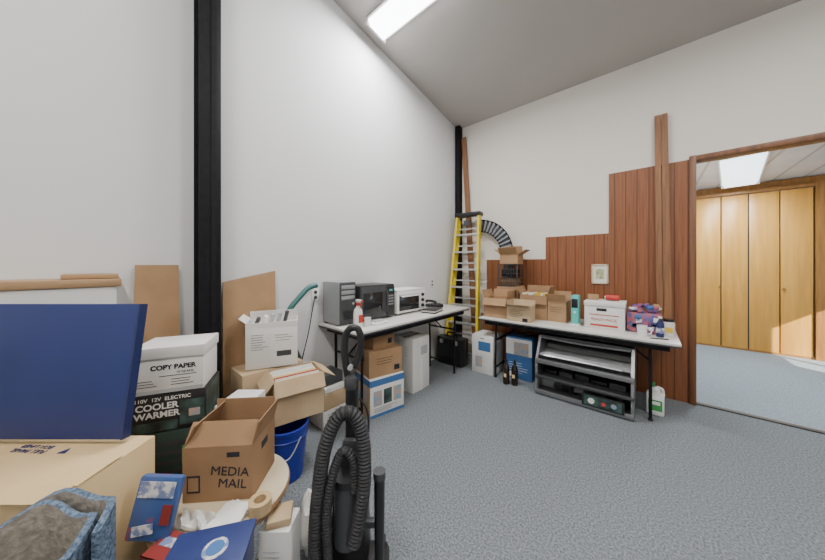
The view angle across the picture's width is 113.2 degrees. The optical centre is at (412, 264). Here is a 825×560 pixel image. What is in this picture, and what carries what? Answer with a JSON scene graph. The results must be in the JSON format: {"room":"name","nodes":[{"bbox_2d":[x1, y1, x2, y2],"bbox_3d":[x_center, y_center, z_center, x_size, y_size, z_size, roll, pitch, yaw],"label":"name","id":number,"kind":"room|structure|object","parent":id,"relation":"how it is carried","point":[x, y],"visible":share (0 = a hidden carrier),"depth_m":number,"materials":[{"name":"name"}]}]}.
{"room":"storage room","nodes":[
{"label":"storage room","id":0,"kind":"room"},
{"bbox_2d":[0,0,454,397],"bbox_3d":[-1.529,-1.055,2.067,0.100,4.970,7.115,0,0,41],"label":"wall","id":1,"kind":"structure","parent":0,"point":[335,165],"depth_m":2.11,"materials":[{"name":"paint"}]},
{"bbox_2d":[302,298,314,359],"bbox_3d":[-0.980,0.849,2.556,0.042,1.063,0.184,0,0,33],"label":"power cable","id":2,"kind":"object","parent":1,"relation":"attached to","point":[314,298],"visible":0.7,"depth_m":2.54,"materials":[{"name":"black rubber"}]},
{"bbox_2d":[312,288,318,300],"bbox_3d":[-0.947,0.290,2.652,0.012,0.120,0.075,0,0,41],"label":"wall outlet","id":3,"kind":"object","parent":1,"relation":"attached to","point":[315,292],"visible":0.94,"depth_m":2.65,"materials":[{"name":"white plastic"}]},
{"bbox_2d":[430,279,433,286],"bbox_3d":[0.293,0.270,4.078,0.012,0.120,0.075,0,0,41],"label":"wall outlet","id":4,"kind":"object","parent":1,"relation":"attached to","point":[431,280],"visible":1,"depth_m":4.07,"materials":[{"name":"white plastic"}]},
{"bbox_2d":[254,344,824,559],"bbox_3d":[1.980,1.481,1.104,6.660,0.102,10.365,0,0,41],"label":"floor","id":5,"kind":"structure","parent":0,"point":[477,466],"depth_m":1.89,"materials":[{"name":"grey carpet"}]},
{"bbox_2d":[0,488,115,559],"bbox_3d":[-0.931,1.031,0.628,0.320,0.794,0.333,0,0,41],"label":"pet bed","id":6,"kind":"object","parent":5,"relation":"on","point":[67,523],"visible":1,"depth_m":0.72,"materials":[{"name":"fabric"}]},
{"bbox_2d":[0,278,121,303],"bbox_3d":[-2.122,0.752,1.103,0.262,1.355,1.280,0,0,41],"label":"bookcase","id":7,"kind":"object","parent":5,"relation":"on","point":[101,290],"visible":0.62,"depth_m":1.35,"materials":[{"name":"beige wood"}]},
{"bbox_2d":[60,273,118,278],"bbox_3d":[-1.786,0.061,1.512,0.200,0.024,0.200,0,0,41],"label":"wood board","id":8,"kind":"object","parent":7,"relation":"on","point":[90,275],"visible":1,"depth_m":1.45,"materials":[{"name":"beige wood"}]},
{"bbox_2d":[0,436,154,559],"bbox_3d":[-1.400,1.058,0.960,0.700,0.743,0.303,0,0,0],"label":"carton","id":9,"kind":"object","parent":5,"relation":"on","point":[31,470],"visible":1,"depth_m":0.97,"materials":[{"name":"cardboard"}]},
{"bbox_2d":[0,304,147,439],"bbox_3d":[-1.493,0.420,1.100,0.744,0.519,0.104,0,0,0],"label":"board","id":10,"kind":"object","parent":9,"relation":"on","point":[68,371],"visible":1,"depth_m":1.09,"materials":[{"name":"blue plastic"}]},
{"bbox_2d":[134,265,179,342],"bbox_3d":[-1.658,0.715,1.759,0.070,1.430,0.250,0,0,41],"label":"cardboard","id":11,"kind":"object","parent":5,"relation":"on","point":[157,286],"visible":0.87,"depth_m":1.78,"materials":[{"name":"brown cardboard"}]},
{"bbox_2d":[139,426,191,473],"bbox_3d":[-1.349,1.156,1.569,0.330,0.548,0.274,0,0,-22],"label":"carton","id":12,"kind":"object","parent":5,"relation":"on","point":[169,444],"visible":0.09,"depth_m":1.45,"materials":[{"name":"cardboard"}]},
{"bbox_2d":[130,371,218,435],"bbox_3d":[-1.349,0.781,1.571,0.331,0.198,0.272,0,0,-22],"label":"carton","id":13,"kind":"object","parent":12,"relation":"on","point":[154,413],"visible":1,"depth_m":1.46,"materials":[{"name":"black cardboard"}]},
{"bbox_2d":[136,333,218,396],"bbox_3d":[-1.347,0.557,1.568,0.320,0.245,0.270,0,0,-22],"label":"box","id":14,"kind":"object","parent":13,"relation":"on","point":[184,362],"visible":1,"depth_m":1.47,"materials":[{"name":"white cardboard"}]},
{"bbox_2d":[194,0,220,397],"bbox_3d":[-1.465,-0.740,1.942,0.170,4.341,0.200,0,0,41],"label":"steel column","id":15,"kind":"structure","parent":5,"relation":"on","point":[207,13],"depth_m":1.91,"materials":[{"name":"black metal"}]},
{"bbox_2d":[164,518,256,559],"bbox_3d":[-0.621,1.146,0.825,0.225,0.568,0.165,0,0,-15],"label":"box","id":16,"kind":"object","parent":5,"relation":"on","point":[232,541],"visible":1,"depth_m":0.85,"materials":[{"name":"blue cardboard"}]},
{"bbox_2d":[145,454,289,559],"bbox_3d":[-0.813,1.204,1.184,0.512,0.448,0.512,0,0,41],"label":"round table","id":17,"kind":"object","parent":5,"relation":"on","point":[276,481],"visible":0.27,"depth_m":1.17,"materials":[{"name":"beige laminate"}]},
{"bbox_2d":[125,473,185,541],"bbox_3d":[-0.926,0.874,0.983,0.160,0.207,0.076,0,0,-4],"label":"snack package","id":18,"kind":"object","parent":17,"relation":"on","point":[157,501],"visible":1,"depth_m":0.97,"materials":[{"name":"blue plastic"}]},
{"bbox_2d":[140,530,182,559],"bbox_3d":[-0.826,0.968,0.927,0.124,0.021,0.094,0,0,12],"label":"paperback book","id":19,"kind":"object","parent":17,"relation":"on","point":[161,548],"visible":0.55,"depth_m":0.92,"materials":[{"name":"red paper"}]},
{"bbox_2d":[174,507,214,530],"bbox_3d":[-0.827,0.963,1.030,0.145,0.034,0.086,0,0,3],"label":"crumpled cloth","id":20,"kind":"object","parent":17,"relation":"on","point":[188,521],"visible":0.92,"depth_m":1.03,"materials":[{"name":"white fabric"}]},
{"bbox_2d":[202,499,247,528],"bbox_3d":[-0.706,0.969,1.046,0.143,0.017,0.155,0,0,11],"label":"paper sheets","id":21,"kind":"object","parent":17,"relation":"on","point":[233,511],"visible":0.51,"depth_m":1.05,"materials":[{"name":"white paper"}]},
{"bbox_2d":[182,396,278,503],"bbox_3d":[-0.805,0.819,1.240,0.297,0.320,0.230,0,0,-5],"label":"box","id":22,"kind":"object","parent":17,"relation":"on","point":[228,454],"visible":0.98,"depth_m":1.14,"materials":[{"name":"cardboard"}]},
{"bbox_2d":[248,490,271,519],"bbox_3d":[-0.608,0.955,1.085,0.084,0.045,0.084,0,0,41],"label":"tape roll","id":23,"kind":"object","parent":17,"relation":"on","point":[260,503],"visible":0.99,"depth_m":1.07,"materials":[{"name":"beige"}]},
{"bbox_2d":[214,390,264,408],"bbox_3d":[-0.993,1.099,1.578,0.170,0.662,0.201,0,0,0],"label":"carton","id":24,"kind":"object","parent":5,"relation":"on","point":[239,393],"visible":0.13,"depth_m":1.62,"materials":[{"name":"cardboard"}]},
{"bbox_2d":[222,271,275,397],"bbox_3d":[-1.297,0.740,2.188,0.042,1.380,0.400,0,0,41],"label":"cardboard sheet","id":25,"kind":"object","parent":5,"relation":"on","point":[245,295],"visible":0.43,"depth_m":2.12,"materials":[{"name":"brown cardboard"}]},
{"bbox_2d":[259,500,299,559],"bbox_3d":[-0.546,1.224,1.124,0.120,0.412,0.112,0,0,0],"label":"carton","id":26,"kind":"object","parent":5,"relation":"on","point":[279,535],"visible":0.84,"depth_m":1.08,"materials":[{"name":"white cardboard"}]},
{"bbox_2d":[275,417,308,483],"bbox_3d":[-0.860,1.253,1.851,0.297,0.350,0.298,0,0,41],"label":"plastic bucket","id":27,"kind":"object","parent":5,"relation":"on","point":[290,438],"visible":0.41,"depth_m":1.79,"materials":[{"name":"blue plastic"}]},
{"bbox_2d":[257,361,334,426],"bbox_3d":[-0.833,0.917,1.972,0.478,0.296,0.312,0,0,-37],"label":"box","id":28,"kind":"object","parent":27,"relation":"on","point":[299,388],"visible":0.88,"depth_m":1.89,"materials":[{"name":"cardboard"}]},
{"bbox_2d":[287,283,317,358],"bbox_3d":[-1.001,0.789,2.429,0.071,1.244,0.336,0,0,41],"label":"hose","id":29,"kind":"object","parent":5,"relation":"on","point":[307,288],"visible":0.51,"depth_m":2.41,"materials":[{"name":"teal plastic"}]},
{"bbox_2d":[300,488,311,556],"bbox_3d":[-0.507,1.274,1.369,0.149,0.308,0.152,0,0,41],"label":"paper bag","id":30,"kind":"object","parent":5,"relation":"on","point":[305,506],"visible":0.31,"depth_m":1.31,"materials":[{"name":"white paper"}]},
{"bbox_2d":[308,365,344,430],"bbox_3d":[-0.785,1.202,2.511,0.262,0.457,0.240,0,0,41],"label":"parcel","id":31,"kind":"object","parent":5,"relation":"on","point":[334,390],"visible":0.53,"depth_m":2.42,"materials":[{"name":"cardboard"}]},
{"bbox_2d":[308,324,388,559],"bbox_3d":[-0.279,0.851,1.203,0.340,1.157,0.320,0,0,0],"label":"vacuum cleaner","id":32,"kind":"object","parent":5,"relation":"on","point":[343,492],"visible":1,"depth_m":1.11,"materials":[{"name":"black plastic"}]},
{"bbox_2d":[355,370,403,419],"bbox_3d":[-0.334,1.250,2.740,0.382,0.360,0.322,0,0,-37],"label":"carton","id":33,"kind":"object","parent":5,"relation":"on","point":[382,395],"visible":0.81,"depth_m":2.60,"materials":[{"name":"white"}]},
{"bbox_2d":[357,343,401,378],"bbox_3d":[-0.334,0.942,2.755,0.362,0.252,0.282,0,0,-34],"label":"cardboard box","id":34,"kind":"object","parent":33,"relation":"on","point":[386,360],"visible":0.75,"depth_m":2.63,"materials":[{"name":"beige cardboard"}]},
{"bbox_2d":[364,333,393,349],"bbox_3d":[-0.348,0.754,2.754,0.261,0.122,0.202,0,0,-44],"label":"cardboard box","id":35,"kind":"object","parent":34,"relation":"on","point":[386,340],"visible":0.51,"depth_m":2.66,"materials":[{"name":"beige cardboard"}]},
{"bbox_2d":[319,304,468,413],"bbox_3d":[-0.080,1.000,3.170,0.620,0.860,1.860,0,0,41],"label":"folding table","id":36,"kind":"object","parent":5,"relation":"on","point":[407,320],"visible":0.64,"depth_m":2.79,"materials":[{"name":"plastic"}]},
{"bbox_2d":[323,280,355,324],"bbox_3d":[-0.718,0.365,2.671,0.292,0.410,0.190,0,0,41],"label":"desktop computer","id":37,"kind":"object","parent":36,"relation":"on","point":[339,297],"visible":0.95,"depth_m":2.58,"materials":[{"name":"grey plastic"}]},
{"bbox_2d":[353,299,363,326],"bbox_3d":[-0.490,0.443,2.493,0.112,0.253,0.084,0,0,41],"label":"spray bottle","id":38,"kind":"object","parent":36,"relation":"on","point":[357,315],"visible":0.91,"depth_m":2.47,"materials":[{"name":"white plastic"}]},
{"bbox_2d":[364,317,370,326],"bbox_3d":[-0.418,0.529,2.537,0.068,0.079,0.068,0,0,41],"label":"plastic cup","id":39,"kind":"object","parent":36,"relation":"on","point":[367,320],"visible":1,"depth_m":2.51,"materials":[{"name":"white plastic"}]},
{"bbox_2d":[356,282,393,320],"bbox_3d":[-0.458,0.388,2.909,0.371,0.365,0.480,0,0,41],"label":"microwave oven","id":40,"kind":"object","parent":36,"relation":"on","point":[378,298],"visible":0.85,"depth_m":2.80,"materials":[{"name":"black plastic"}]},
{"bbox_2d":[371,318,387,325],"bbox_3d":[-0.342,0.552,2.655,0.120,0.034,0.180,0,0,41],"label":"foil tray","id":41,"kind":"object","parent":36,"relation":"on","point":[374,322],"visible":0.8,"depth_m":2.62,"materials":[{"name":"white metal"}]},
{"bbox_2d":[394,287,424,314],"bbox_3d":[-0.100,0.427,3.294,0.346,0.286,0.500,0,0,41],"label":"toaster oven","id":42,"kind":"object","parent":36,"relation":"on","point":[406,299],"visible":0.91,"depth_m":3.17,"materials":[{"name":"white metal"}]},
{"bbox_2d":[421,307,442,313],"bbox_3d":[0.243,0.550,3.313,0.180,0.040,0.260,0,0,27],"label":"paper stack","id":43,"kind":"object","parent":36,"relation":"on","point":[431,310],"visible":1,"depth_m":3.24,"materials":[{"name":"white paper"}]},
{"bbox_2d":[425,299,443,306],"bbox_3d":[0.295,0.517,3.692,0.180,0.103,0.208,0,0,-39],"label":"telephone","id":44,"kind":"object","parent":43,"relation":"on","point":[434,304],"visible":0.95,"depth_m":3.64,"materials":[{"name":"black plastic"}]},
{"bbox_2d":[394,331,428,393],"bbox_3d":[-0.012,1.129,3.216,0.302,0.601,0.302,0,0,41],"label":"carton","id":45,"kind":"object","parent":5,"relation":"on","point":[415,345],"visible":0.71,"depth_m":3.09,"materials":[{"name":"white cardboard"}]},
{"bbox_2d":[437,331,467,367],"bbox_3d":[0.576,1.198,3.955,0.430,0.454,0.215,0,0,41],"label":"case","id":46,"kind":"object","parent":5,"relation":"on","point":[444,341],"visible":0.89,"depth_m":3.87,"materials":[{"name":"black plastic"}]},
{"bbox_2d":[455,125,461,336],"bbox_3d":[0.776,-0.443,4.566,0.080,3.746,0.100,0,0,41],"label":"pipe","id":47,"kind":"object","parent":5,"relation":"on","point":[458,129],"visible":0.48,"depth_m":4.53,"materials":[{"name":"black metal"}]},
{"bbox_2d":[445,211,482,344],"bbox_3d":[0.814,0.305,4.188,0.560,2.250,0.410,0,0,37],"label":"step ladder","id":48,"kind":"object","parent":5,"relation":"on","point":[478,214],"visible":0.7,"depth_m":4.20,"materials":[{"name":"yellow metal"}]},
{"bbox_2d":[461,137,475,333],"bbox_3d":[0.943,-0.345,4.449,0.315,3.550,0.022,0,0,41],"label":"plank","id":49,"kind":"object","parent":5,"relation":"on","point":[464,142],"visible":0.64,"depth_m":4.46,"materials":[{"name":"brown wood"}]},
{"bbox_2d":[481,312,492,330],"bbox_3d":[1.107,1.078,4.085,0.190,0.700,0.088,0,0,41],"label":"board","id":50,"kind":"object","parent":5,"relation":"on","point":[484,326],"visible":0.18,"depth_m":4.09,"materials":[{"name":"brown wood"}]},
{"bbox_2d":[472,330,502,375],"bbox_3d":[1.024,1.179,3.707,0.301,0.501,0.322,0,0,41],"label":"carton","id":51,"kind":"object","parent":5,"relation":"on","point":[483,341],"visible":0.97,"depth_m":3.60,"materials":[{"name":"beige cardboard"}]},
{"bbox_2d":[503,359,509,384],"bbox_3d":[1.131,1.283,3.283,0.076,0.292,0.077,0,0,41],"label":"wine bottle","id":52,"kind":"object","parent":5,"relation":"on","point":[506,371],"visible":1,"depth_m":3.26,"materials":[{"name":"black glass"}]},
{"bbox_2d":[511,360,517,385],"bbox_3d":[1.219,1.283,3.246,0.076,0.292,0.077,0,0,41],"label":"wine bottle","id":53,"kind":"object","parent":5,"relation":"on","point":[514,370],"visible":1,"depth_m":3.22,"materials":[{"name":"black glass"}]},
{"bbox_2d":[506,332,537,382],"bbox_3d":[1.407,1.170,3.493,0.320,0.520,0.242,0,0,41],"label":"carton","id":54,"kind":"object","parent":5,"relation":"on","point":[522,348],"visible":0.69,"depth_m":3.39,"materials":[{"name":"blue cardboard"}]},
{"bbox_2d":[479,316,681,421],"bbox_3d":[1.820,1.055,3.214,1.890,0.750,0.740,0,0,41],"label":"folding table","id":55,"kind":"object","parent":5,"relation":"on","point":[629,338],"visible":0.66,"depth_m":2.78,"materials":[{"name":"plastic"}]},
{"bbox_2d":[476,220,512,276],"bbox_3d":[1.237,-0.021,4.132,0.598,1.382,0.040,0,0,41],"label":"flexible duct","id":56,"kind":"object","parent":55,"relation":"on","point":[508,243],"visible":0.66,"depth_m":4.08,"materials":[{"name":"grey metal"}]},
{"bbox_2d":[482,288,515,318],"bbox_3d":[1.144,0.505,3.622,0.352,0.350,0.366,0,0,41],"label":"cardboard box","id":57,"kind":"object","parent":55,"relation":"on","point":[495,306],"visible":0.91,"depth_m":3.54,"materials":[{"name":"brown cardboard"}]},
{"bbox_2d":[497,264,522,298],"bbox_3d":[1.384,0.334,3.832,0.301,0.693,0.240,0,0,41],"label":"crate","id":58,"kind":"object","parent":55,"relation":"on","point":[506,282],"visible":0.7,"depth_m":3.77,"materials":[{"name":"plastic"}]},
{"bbox_2d":[494,246,529,263],"bbox_3d":[1.371,-0.141,3.793,0.443,0.248,0.276,0,0,41],"label":"cardboard box","id":59,"kind":"object","parent":58,"relation":"on","point":[514,254],"visible":1,"depth_m":3.75,"materials":[{"name":"brown cardboard"}]},
{"bbox_2d":[506,299,534,322],"bbox_3d":[1.310,0.555,3.310,0.275,0.250,0.264,0,0,41],"label":"carton","id":60,"kind":"object","parent":55,"relation":"on","point":[518,310],"visible":1,"depth_m":3.27,"materials":[{"name":"cardboard"}]},
{"bbox_2d":[516,285,555,320],"bbox_3d":[1.602,0.476,3.533,0.404,0.408,0.330,0,0,41],"label":"cardboard box","id":61,"kind":"object","parent":55,"relation":"on","point":[538,293],"visible":0.65,"depth_m":3.42,"materials":[{"name":"brown cardboard"}]},
{"bbox_2d":[547,291,571,322],"bbox_3d":[1.804,0.506,3.340,0.200,0.347,0.362,0,0,41],"label":"cardboard box","id":62,"kind":"object","parent":55,"relation":"on","point":[559,303],"visible":0.92,"depth_m":3.26,"materials":[{"name":"brown cardboard"}]},
{"bbox_2d":[569,294,581,325],"bbox_3d":[1.860,0.510,3.100,0.100,0.340,0.160,0,0,41],"label":"scanner","id":63,"kind":"object","parent":55,"relation":"on","point":[575,299],"visible":1,"depth_m":3.06,"materials":[{"name":"teal plastic"}]},
{"bbox_2d":[584,294,626,331],"bbox_3d":[2.116,0.503,2.983,0.360,0.353,0.315,0,0,41],"label":"storage box","id":64,"kind":"object","parent":55,"relation":"on","point":[608,313],"visible":1,"depth_m":2.88,"materials":[{"name":"white cardboard"}]},
{"bbox_2d":[626,303,661,333],"bbox_3d":[2.370,0.533,2.787,0.270,0.293,0.224,0,0,41],"label":"snacks","id":65,"kind":"object","parent":55,"relation":"on","point":[635,315],"visible":0.91,"depth_m":2.73,"materials":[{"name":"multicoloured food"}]},
{"bbox_2d":[637,324,651,335],"bbox_3d":[2.218,0.629,2.611,0.105,0.098,0.080,0,0,11],"label":"coffee mug","id":66,"kind":"object","parent":55,"relation":"on","point":[641,329],"visible":1,"depth_m":2.59,"materials":[{"name":"white ceramic"}]},
{"bbox_2d":[656,316,664,337],"bbox_3d":[2.337,0.582,2.566,0.061,0.193,0.061,0,0,41],"label":"juice bottle","id":67,"kind":"object","parent":55,"relation":"on","point":[660,330],"visible":1,"depth_m":2.55,"materials":[{"name":"blue plastic"}]},
{"bbox_2d":[654,113,671,320],"bbox_3d":[2.685,-0.476,2.913,0.140,2.300,0.060,0,0,41],"label":"boards","id":68,"kind":"object","parent":55,"relation":"on","point":[662,201],"visible":0.88,"depth_m":2.91,"materials":[{"name":"brown wood"}]},
{"bbox_2d":[663,318,674,336],"bbox_3d":[2.471,0.601,2.621,0.090,0.155,0.092,0,0,41],"label":"glass jar","id":69,"kind":"object","parent":55,"relation":"on","point":[669,324],"visible":0.94,"depth_m":2.59,"materials":[{"name":"glass"}]},
{"bbox_2d":[535,333,635,420],"bbox_3d":[1.856,1.116,2.943,0.860,0.628,0.544,0,0,41],"label":"shelving unit","id":70,"kind":"object","parent":5,"relation":"on","point":[600,376],"visible":0.98,"depth_m":2.82,"materials":[{"name":"silver metal"}]},
{"bbox_2d":[646,382,664,416],"bbox_3d":[2.332,1.280,2.609,0.136,0.298,0.092,0,0,41],"label":"jug","id":71,"kind":"object","parent":5,"relation":"on","point":[657,396],"visible":0.92,"depth_m":2.58,"materials":[{"name":"white plastic"}]},
{"bbox_3d":[-1.128,1.264,2.147,0.261,0.332,0.460,0,0,41],"label":"cardboard box","id":72,"kind":"object","parent":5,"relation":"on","visible":0},
{"bbox_2d":[231,358,302,396],"bbox_3d":[-1.135,0.933,2.139,0.261,0.322,0.440,0,0,41],"label":"cardboard box","id":73,"kind":"object","parent":72,"relation":"on","point":[241,379],"visible":0.34,"depth_m":1.97,"materials":[{"name":"beige cardboard"}]},
{"bbox_2d":[238,309,297,370],"bbox_3d":[-1.117,0.566,2.136,0.395,0.404,0.232,0,0,-23],"label":"storage box","id":74,"kind":"object","parent":73,"relation":"on","point":[271,336],"visible":1,"depth_m":2.05,"materials":[{"name":"white cardboard"}]},
{"bbox_2d":[333,0,801,127],"bbox_3d":[0.914,-2.972,-0.122,6.660,1.370,7.215,0,0,41],"label":"ceiling","id":75,"kind":"structure","parent":0,"point":[476,61],"depth_m":2.98,"materials":[{"name":"paint"}]},
{"bbox_2d":[366,0,436,43],"bbox_3d":[0.062,-2.608,2.632,1.241,0.137,0.300,0,0,41],"label":"fluorescent ceiling light","id":76,"kind":"object","parent":75,"relation":"attached to","point":[389,16],"visible":1,"depth_m":2.82,"materials":[{"name":"white plastic"}]},
{"bbox_2d":[462,0,824,351],"bbox_3d":[3.248,-0.438,2.563,6.460,3.735,0.100,0,0,41],"label":"wall","id":77,"kind":"structure","parent":0,"point":[540,169],"depth_m":3.13,"materials":[{"name":"paint"}]},
{"bbox_2d":[487,160,688,402],"bbox_3d":[2.022,0.170,3.554,2.249,2.520,0.012,0,0,41],"label":"panelling","id":78,"kind":"object","parent":77,"relation":"attached to","point":[629,246],"depth_m":3.09,"materials":[{"name":"brown wood"}]},
{"bbox_2d":[592,264,608,283],"bbox_3d":[2.279,0.110,3.308,0.170,0.240,0.022,0,0,41],"label":"picture frame","id":79,"kind":"object","parent":77,"relation":"attached to","point":[600,272],"visible":1,"depth_m":3.30,"materials":[{"name":"white paper"}]},
{"bbox_2d":[689,132,824,434],"bbox_3d":[3.451,0.155,2.373,1.465,2.550,0.150,0,0,41],"label":"trim","id":80,"kind":"structure","parent":77,"relation":"attached to","point":[816,138],"depth_m":2.77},
{"bbox_2d":[696,186,813,199],"bbox_3d":[6.176,0.030,4.437,3.400,2.800,0.100,0,0,41],"label":"wall","id":81,"kind":"structure","parent":0,"point":[813,186],"depth_m":4.67,"materials":[{"name":"paint"}]},
{"bbox_2d":[696,174,824,360],"bbox_3d":[5.980,0.040,4.212,3.100,2.780,0.095,0,0,41],"label":"closet doors","id":82,"kind":"structure","parent":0,"point":[760,257],"depth_m":4.43,"materials":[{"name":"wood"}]},
{"bbox_2d":[696,142,824,189],"bbox_3d":[5.073,-1.400,3.169,3.400,0.080,3.200,0,0,41],"label":"ceiling","id":83,"kind":"structure","parent":0,"point":[807,160],"depth_m":3.75,"materials":[{"name":"white paint"}]},
{"bbox_2d":[717,151,770,188],"bbox_3d":[4.570,-1.313,3.779,1.901,0.090,0.420,0,0,-41],"label":"fluorescent ceiling light","id":84,"kind":"object","parent":83,"relation":"attached to","point":[746,170],"visible":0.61,"depth_m":3.66,"materials":[{"name":"white plastic"}]}
]}

